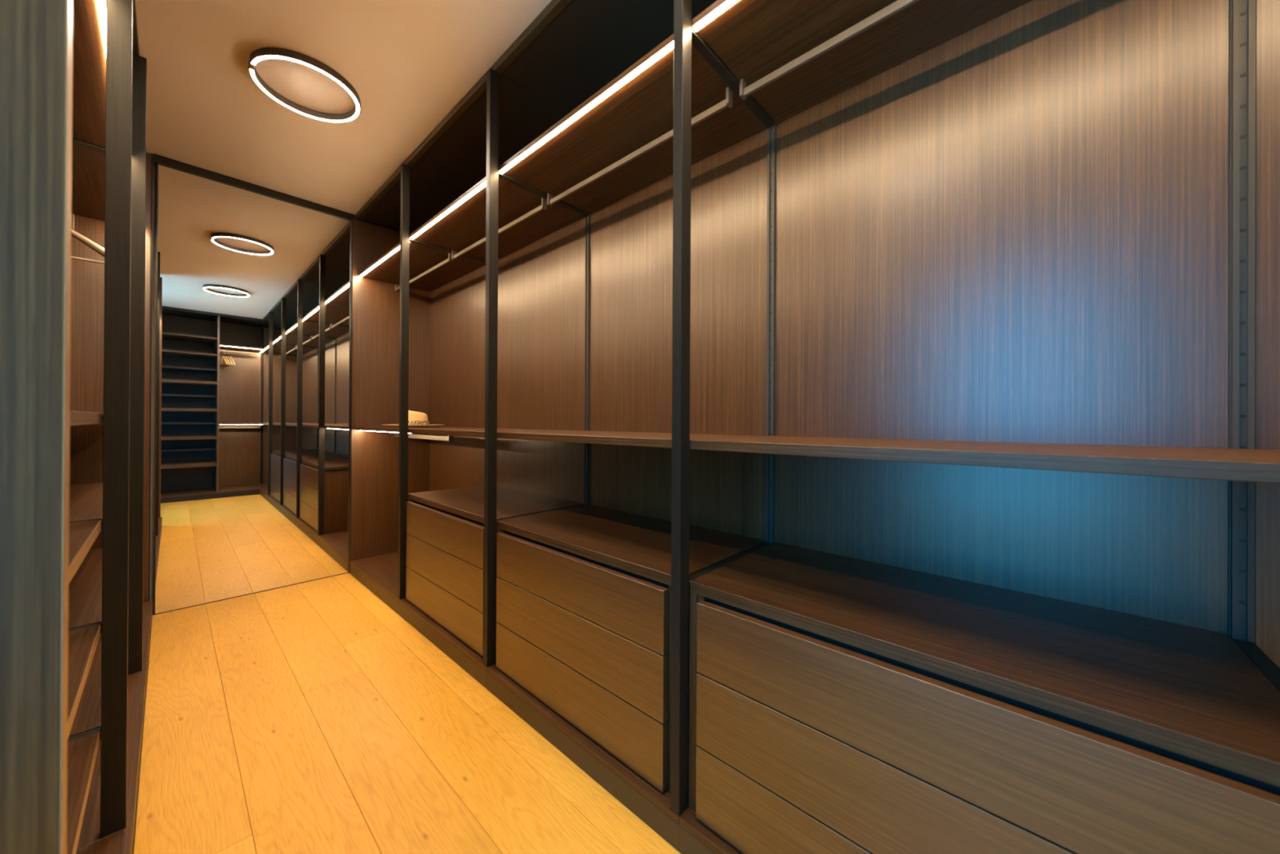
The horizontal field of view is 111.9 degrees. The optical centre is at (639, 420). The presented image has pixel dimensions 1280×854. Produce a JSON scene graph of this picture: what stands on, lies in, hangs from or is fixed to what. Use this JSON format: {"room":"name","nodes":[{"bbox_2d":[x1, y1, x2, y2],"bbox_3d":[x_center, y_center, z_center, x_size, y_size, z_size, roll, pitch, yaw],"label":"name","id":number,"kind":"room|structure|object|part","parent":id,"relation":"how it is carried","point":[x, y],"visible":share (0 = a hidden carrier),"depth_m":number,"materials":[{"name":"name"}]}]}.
{"room":"walk-in closet","nodes":[
{"label":"walk-in closet","id":0,"kind":"room"},
{"bbox_2d":[146,155,399,615],"bbox_3d":[-2.488,-0.148,2.820,0.100,2.684,2.119,0,0,42],"label":"wall","id":1,"kind":"structure","parent":0,"point":[154,166],"depth_m":2.45,"materials":[{"name":"paint"}]},
{"bbox_2d":[132,0,146,155],"bbox_3d":[-1.666,-1.473,1.401,2.956,0.033,0.028,0,0,42],"label":"trim","id":2,"kind":"structure","parent":1,"relation":"attached to","point":[135,50],"depth_m":1.64,"materials":[{"name":"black metal"}]},
{"bbox_2d":[153,153,355,614],"bbox_3d":[-2.402,-0.197,2.775,0.026,2.582,0.969,0,0,43],"label":"wall mirror","id":3,"kind":"object","parent":1,"relation":"attached to","point":[253,307],"visible":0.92,"depth_m":2.71,"materials":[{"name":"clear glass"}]},
{"bbox_3d":[-2.724,-0.177,2.432,0.016,2.536,0.007,0,0,43],"label":"frame","id":4,"kind":"part","parent":3,"relation":"part of","materials":[{"name":"brown metal"}]},
{"bbox_3d":[-2.413,1.092,2.775,0.014,0.004,0.933,0,0,43],"label":"frame","id":5,"kind":"part","parent":3,"relation":"part of","materials":[{"name":"black"}]},
{"bbox_3d":[-2.396,-1.466,2.778,0.024,0.046,0.969,0,0,43],"label":"frame","id":6,"kind":"part","parent":3,"relation":"part of","materials":[{"name":"brown metal"}]},
{"bbox_2d":[355,0,572,220],"bbox_3d":[-0.297,-1.466,1.530,4.801,0.033,0.028,0,0,42],"label":"trim","id":7,"kind":"structure","parent":1,"relation":"attached to","point":[554,7],"depth_m":1.92,"materials":[{"name":"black metal"}]},
{"bbox_2d":[135,0,551,231],"bbox_3d":[-0.452,-1.535,0.953,5.480,0.100,2.180,0,0,42],"label":"ceiling","id":8,"kind":"structure","parent":0,"point":[408,63],"depth_m":1.88,"materials":[{"name":"white paint"}]},
{"bbox_2d":[248,47,360,122],"bbox_3d":[-1.473,-1.471,1.919,0.392,0.030,0.391,0,0,42],"label":"recessed light","id":9,"kind":"object","parent":8,"relation":"in","point":[260,55],"visible":1,"depth_m":1.87,"materials":[{"name":"dark bronze metal"},{"name":"glowing white light diffuser"}]},
{"bbox_2d":[132,573,680,853],"bbox_3d":[-0.455,1.160,0.958,5.440,0.120,2.130,0,0,42],"label":"floor","id":10,"kind":"structure","parent":0,"point":[312,717],"depth_m":1.44,"materials":[{"name":"oiled oak wood"}]},
{"bbox_2d":[0,0,133,853],"bbox_3d":[-1.089,-0.192,0.529,0.986,2.574,0.584,0,0,42],"label":"shelving unit","id":11,"kind":"object","parent":10,"relation":"on","point":[46,778],"visible":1,"depth_m":0.39,"materials":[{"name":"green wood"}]},
{"bbox_3d":[-0.741,-0.223,0.202,0.032,2.460,0.572,0,0,42],"label":"panel","id":12,"kind":"part","parent":11,"relation":"part of","materials":[{"name":"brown wood"}]},
{"bbox_2d":[66,732,98,853],"bbox_3d":[-1.118,0.758,0.525,0.954,0.025,0.511,0,0,42],"label":"shelf","id":13,"kind":"object","parent":11,"relation":"attached to","point":[82,753],"depth_m":0.90,"materials":[{"name":"brown wood"}]},
{"bbox_2d":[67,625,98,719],"bbox_3d":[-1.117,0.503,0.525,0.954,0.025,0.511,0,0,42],"label":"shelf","id":14,"kind":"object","parent":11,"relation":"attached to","point":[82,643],"depth_m":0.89,"materials":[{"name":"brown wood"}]},
{"bbox_2d":[68,520,99,566],"bbox_3d":[-1.116,0.251,0.526,0.954,0.025,0.511,0,0,42],"label":"shelf","id":15,"kind":"object","parent":11,"relation":"attached to","point":[82,535],"depth_m":0.88,"materials":[{"name":"brown wood"}]},
{"bbox_2d":[70,410,101,426],"bbox_3d":[-1.114,-0.005,0.526,0.954,0.025,0.511,0,0,42],"label":"shelf","id":16,"kind":"object","parent":11,"relation":"attached to","point":[77,418],"depth_m":0.83,"materials":[{"name":"brown wood"}]},
{"bbox_2d":[67,0,146,852],"bbox_3d":[-1.817,-0.194,1.195,0.984,2.574,0.584,0,0,42],"label":"bay","id":17,"kind":"object","parent":10,"relation":"on","point":[112,701],"visible":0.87,"depth_m":1.06,"materials":[{"name":"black metal"}]},
{"bbox_2d":[68,547,102,629],"bbox_3d":[-1.843,0.501,1.190,0.954,0.025,0.511,0,0,42],"label":"shelf","id":18,"kind":"object","parent":17,"relation":"attached to","point":[85,588],"depth_m":1.22,"materials":[{"name":"brown wood"}]},
{"bbox_2d":[68,632,102,737],"bbox_3d":[-1.845,0.756,1.190,0.954,0.025,0.511,0,0,42],"label":"shelf","id":19,"kind":"object","parent":17,"relation":"attached to","point":[87,719],"depth_m":1.14,"materials":[{"name":"brown wood"}]},
{"bbox_2d":[69,482,102,522],"bbox_3d":[-1.842,0.249,1.191,0.954,0.025,0.511,0,0,42],"label":"shelf","id":20,"kind":"object","parent":17,"relation":"attached to","point":[86,500],"depth_m":1.25,"materials":[{"name":"brown wood"}]},
{"bbox_2d":[71,0,106,147],"bbox_3d":[-1.835,-1.057,1.195,0.954,0.022,0.514,0,0,42],"label":"shelf","id":21,"kind":"object","parent":17,"relation":"attached to","point":[89,16],"depth_m":1.29,"materials":[{"name":"brown wood"}]},
{"bbox_3d":[-1.288,-0.224,1.065,0.030,2.460,0.040,0,0,42],"label":"post","id":22,"kind":"part","parent":17,"relation":"part of","materials":[{"name":"brown metal"}]},
{"bbox_2d":[69,53,153,691],"bbox_3d":[-2.549,-0.196,1.865,1.000,2.574,0.584,0,0,42],"label":"bay","id":23,"kind":"object","parent":10,"relation":"on","point":[88,160],"visible":0.38,"depth_m":1.75,"materials":[{"name":"brown wood"}]},
{"bbox_2d":[71,229,104,264],"bbox_3d":[-2.601,-0.845,1.925,0.047,0.263,0.453,0,0,39],"label":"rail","id":24,"kind":"object","parent":23,"relation":"hanging from","point":[90,243],"visible":0.17,"depth_m":1.99,"materials":[{"name":"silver metal"}]},
{"bbox_2d":[71,143,105,221],"bbox_3d":[-2.559,-1.060,1.857,0.946,0.022,0.514,0,0,42],"label":"shelf","id":25,"kind":"object","parent":23,"relation":"attached to","point":[88,163],"depth_m":1.91,"materials":[{"name":"brown wood"}]},
{"bbox_3d":[-2.914,-0.185,2.190,0.022,2.550,0.569,0,0,42],"label":"panel","id":26,"kind":"part","parent":23,"relation":"part of","materials":[{"name":"brown wood"}]},
{"bbox_3d":[-2.015,-0.226,1.730,0.030,2.460,0.040,0,0,42],"label":"post","id":27,"kind":"part","parent":23,"relation":"part of","materials":[{"name":"brown metal"}]},
{"bbox_2d":[349,163,485,615],"bbox_3d":[-1.528,-0.189,2.981,1.000,2.574,0.563,0,0,42],"label":"bay","id":28,"kind":"object","parent":10,"relation":"on","point":[418,325],"visible":0.73,"depth_m":3.15,"materials":[{"name":"brown wood"}]},
{"bbox_3d":[-1.886,-0.177,3.313,0.022,2.550,0.557,0,0,42],"label":"panel","id":29,"kind":"part","parent":28,"relation":"part of","materials":[{"name":"brown wood"}]},
{"bbox_3d":[-1.345,-0.222,2.462,0.030,2.460,0.040,0,0,42],"label":"post","id":30,"kind":"part","parent":28,"relation":"part of","materials":[{"name":"brown metal"}]},
{"bbox_2d":[381,409,444,426],"bbox_3d":[-1.542,-0.017,2.951,0.382,0.109,0.382,0,0,42],"label":"felt hat","id":31,"kind":"object","parent":28,"relation":"on","point":[415,418],"visible":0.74,"depth_m":2.88,"materials":[{"name":"beige fabric"}]},
{"bbox_3d":[-1.542,-0.018,2.951,0.191,0.106,0.174,0,0,42],"label":"crown","id":32,"kind":"part","parent":31,"relation":"part of","materials":[{"name":"fabric"}]},
{"bbox_2d":[358,426,469,432],"bbox_3d":[-1.511,0.060,2.982,0.976,0.025,0.500,0,0,42],"label":"shelf","id":33,"kind":"object","parent":28,"relation":"attached to","point":[361,428],"depth_m":2.93,"materials":[{"name":"brown wood"}]},
{"bbox_3d":[-1.518,0.112,2.988,0.933,0.030,0.012,0,0,42],"label":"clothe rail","id":34,"kind":"part","parent":28,"relation":"part of","materials":[{"name":"beige metal"}]},
{"bbox_2d":[359,241,485,291],"bbox_3d":[-1.518,-1.052,2.994,0.946,0.022,0.501,0,0,42],"label":"shelf","id":35,"kind":"object","parent":28,"relation":"attached to","point":[385,270],"depth_m":2.97,"materials":[{"name":"brown wood"}]},
{"bbox_3d":[-1.517,-1.002,2.995,0.920,0.022,0.012,0,0,42],"label":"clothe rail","id":36,"kind":"part","parent":28,"relation":"part of","materials":[{"name":"beige metal"}]},
{"bbox_3d":[-1.347,-0.020,3.184,0.945,2.060,0.018,0,0,42],"label":"panel","id":37,"kind":"part","parent":28,"relation":"part of","materials":[{"name":"brown wood"}]},
{"bbox_2d":[400,67,590,688],"bbox_3d":[-0.795,-0.187,2.311,0.985,2.574,0.562,0,0,42],"label":"bay","id":38,"kind":"object","parent":10,"relation":"on","point":[536,254],"depth_m":2.24,"materials":[{"name":"brown wood"}]},
{"bbox_3d":[-0.980,0.726,2.134,0.877,0.180,0.022,0,0,42],"label":"drawer","id":39,"kind":"part","parent":38,"relation":"part of","materials":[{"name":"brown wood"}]},
{"bbox_3d":[-0.981,0.910,2.134,0.877,0.181,0.022,0,0,42],"label":"drawer","id":40,"kind":"part","parent":38,"relation":"part of","materials":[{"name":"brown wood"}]},
{"bbox_3d":[-0.979,0.545,2.135,0.877,0.174,0.022,0,0,42],"label":"drawer","id":41,"kind":"part","parent":38,"relation":"part of","materials":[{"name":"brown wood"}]},
{"bbox_3d":[-0.618,-0.219,1.797,0.030,2.460,0.040,0,0,42],"label":"post","id":42,"kind":"part","parent":38,"relation":"part of","materials":[{"name":"brown metal"}]},
{"bbox_3d":[-0.810,0.715,2.320,0.953,0.592,0.524,0,0,42],"label":"drawer unit","id":43,"kind":"part","parent":38,"relation":"part of","materials":[{"name":"brown wood"}]},
{"bbox_3d":[-0.802,0.434,2.329,0.953,0.030,0.502,0,0,42],"label":"panel","id":44,"kind":"part","parent":38,"relation":"part of","materials":[{"name":"brown wood"}]},
{"bbox_2d":[409,176,584,260],"bbox_3d":[-0.794,-1.050,2.332,0.954,0.022,0.501,0,0,42],"label":"shelf","id":45,"kind":"object","parent":38,"relation":"attached to","point":[461,224],"depth_m":2.26,"materials":[{"name":"brown wood"}]},
{"bbox_2d":[408,427,586,438],"bbox_3d":[-0.788,0.062,2.320,0.984,0.025,0.500,0,0,42],"label":"shelf","id":46,"kind":"object","parent":38,"relation":"attached to","point":[468,432],"depth_m":2.21,"materials":[{"name":"brown wood"}]},
{"bbox_3d":[-0.793,-1.000,2.332,0.928,0.022,0.012,0,0,42],"label":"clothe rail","id":47,"kind":"part","parent":38,"relation":"part of","materials":[{"name":"beige metal"}]},
{"bbox_3d":[-0.624,-0.018,2.522,0.953,2.060,0.018,0,0,42],"label":"panel","id":48,"kind":"part","parent":38,"relation":"part of","materials":[{"name":"brown wood"}]},
{"bbox_2d":[486,0,776,851],"bbox_3d":[-0.068,-0.184,1.646,0.985,2.574,0.562,0,0,42],"label":"bay","id":49,"kind":"object","parent":10,"relation":"on","point":[656,140],"depth_m":1.58,"materials":[{"name":"brown wood"}]},
{"bbox_3d":[-0.255,0.912,1.469,0.877,0.181,0.022,0,0,42],"label":"drawer","id":50,"kind":"part","parent":49,"relation":"part of","materials":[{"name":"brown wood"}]},
{"bbox_3d":[-0.253,0.547,1.470,0.877,0.174,0.022,0,0,42],"label":"drawer","id":51,"kind":"part","parent":49,"relation":"part of","materials":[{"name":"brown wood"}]},
{"bbox_3d":[-0.254,0.728,1.469,0.877,0.180,0.022,0,0,42],"label":"drawer","id":52,"kind":"part","parent":49,"relation":"part of","materials":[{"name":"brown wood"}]},
{"bbox_3d":[-0.084,0.717,1.655,0.953,0.592,0.524,0,0,42],"label":"drawer unit","id":53,"kind":"part","parent":49,"relation":"part of","materials":[{"name":"brown wood"}]},
{"bbox_3d":[-0.075,0.436,1.663,0.953,0.030,0.502,0,0,42],"label":"panel","id":54,"kind":"part","parent":49,"relation":"part of","materials":[{"name":"brown wood"}]},
{"bbox_2d":[497,431,764,448],"bbox_3d":[-0.061,0.064,1.655,0.984,0.025,0.500,0,0,42],"label":"shelf","id":55,"kind":"object","parent":49,"relation":"attached to","point":[637,438],"depth_m":1.51,"materials":[{"name":"brown wood"}]},
{"bbox_2d":[498,33,766,213],"bbox_3d":[-0.068,-1.048,1.667,0.954,0.022,0.501,0,0,42],"label":"shelf","id":56,"kind":"object","parent":49,"relation":"attached to","point":[635,108],"depth_m":1.57,"materials":[{"name":"brown wood"}]},
{"bbox_3d":[-0.067,-0.998,1.667,0.928,0.022,0.012,0,0,42],"label":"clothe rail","id":57,"kind":"part","parent":49,"relation":"part of","materials":[{"name":"beige metal"}]},
{"bbox_3d":[0.103,-0.016,1.857,0.953,2.060,0.018,0,0,42],"label":"panel","id":58,"kind":"part","parent":49,"relation":"part of","materials":[{"name":"brown wood"}]},
{"bbox_3d":[0.108,-0.217,1.132,0.030,2.460,0.040,0,0,42],"label":"post","id":59,"kind":"part","parent":49,"relation":"part of","materials":[{"name":"brown metal"}]},
{"bbox_3d":[0.267,0.733,1.348,0.022,0.561,0.502,0,0,42],"label":"panel","id":60,"kind":"part","parent":49,"relation":"part of","materials":[{"name":"brown wood"}]},
{"bbox_2d":[679,0,1279,853],"bbox_3d":[0.658,-0.182,0.981,0.985,2.574,0.562,0,0,42],"label":"bay","id":61,"kind":"object","parent":10,"relation":"on","point":[1015,314],"depth_m":0.98,"materials":[{"name":"brown wood"}]},
{"bbox_3d":[0.306,0.733,1.312,0.022,0.561,0.502,0,0,42],"label":"panel","id":62,"kind":"part","parent":61,"relation":"part of","materials":[{"name":"brown wood"}]},
{"bbox_3d":[0.472,0.915,0.804,0.877,0.181,0.022,0,0,42],"label":"drawer","id":63,"kind":"part","parent":61,"relation":"part of","materials":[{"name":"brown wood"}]},
{"bbox_3d":[0.660,-0.996,1.002,0.928,0.022,0.012,0,0,42],"label":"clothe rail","id":64,"kind":"part","parent":61,"relation":"part of","materials":[{"name":"beige metal"}]},
{"bbox_2d":[692,0,1031,124],"bbox_3d":[0.659,-1.046,1.002,0.954,0.022,0.501,0,0,42],"label":"shelf","id":65,"kind":"object","parent":61,"relation":"attached to","point":[753,38],"depth_m":1.17,"materials":[{"name":"brown wood"}]},
{"bbox_3d":[0.473,0.730,0.804,0.877,0.180,0.022,0,0,42],"label":"drawer","id":66,"kind":"part","parent":61,"relation":"part of","materials":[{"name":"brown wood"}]},
{"bbox_3d":[0.643,0.719,0.989,0.953,0.592,0.524,0,0,42],"label":"drawer unit","id":67,"kind":"part","parent":61,"relation":"part of","materials":[{"name":"brown wood"}]},
{"bbox_2d":[691,435,1279,483],"bbox_3d":[0.665,0.066,0.990,0.984,0.025,0.500,0,0,42],"label":"shelf","id":68,"kind":"object","parent":61,"relation":"attached to","point":[1202,460],"depth_m":0.79,"materials":[{"name":"brown wood"}]},
{"bbox_3d":[0.830,-0.014,1.192,0.953,2.060,0.018,0,0,42],"label":"panel","id":69,"kind":"part","parent":61,"relation":"part of","materials":[{"name":"brown wood"}]},
{"bbox_2d":[1254,0,1279,667],"bbox_3d":[1.532,-0.180,0.181,1.382,2.574,0.562,0,0,42],"label":"bay","id":70,"kind":"object","parent":10,"relation":"on","point":[1267,495],"visible":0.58,"depth_m":0.83,"materials":[{"name":"brown wood"}]},
{"bbox_2d":[1257,448,1279,452],"bbox_3d":[1.532,0.068,0.197,1.364,0.025,0.500,0,0,42],"label":"shelf","id":71,"kind":"object","parent":70,"relation":"attached to","point":[1272,450],"depth_m":0.81,"materials":[{"name":"brown wood"}]}
]}

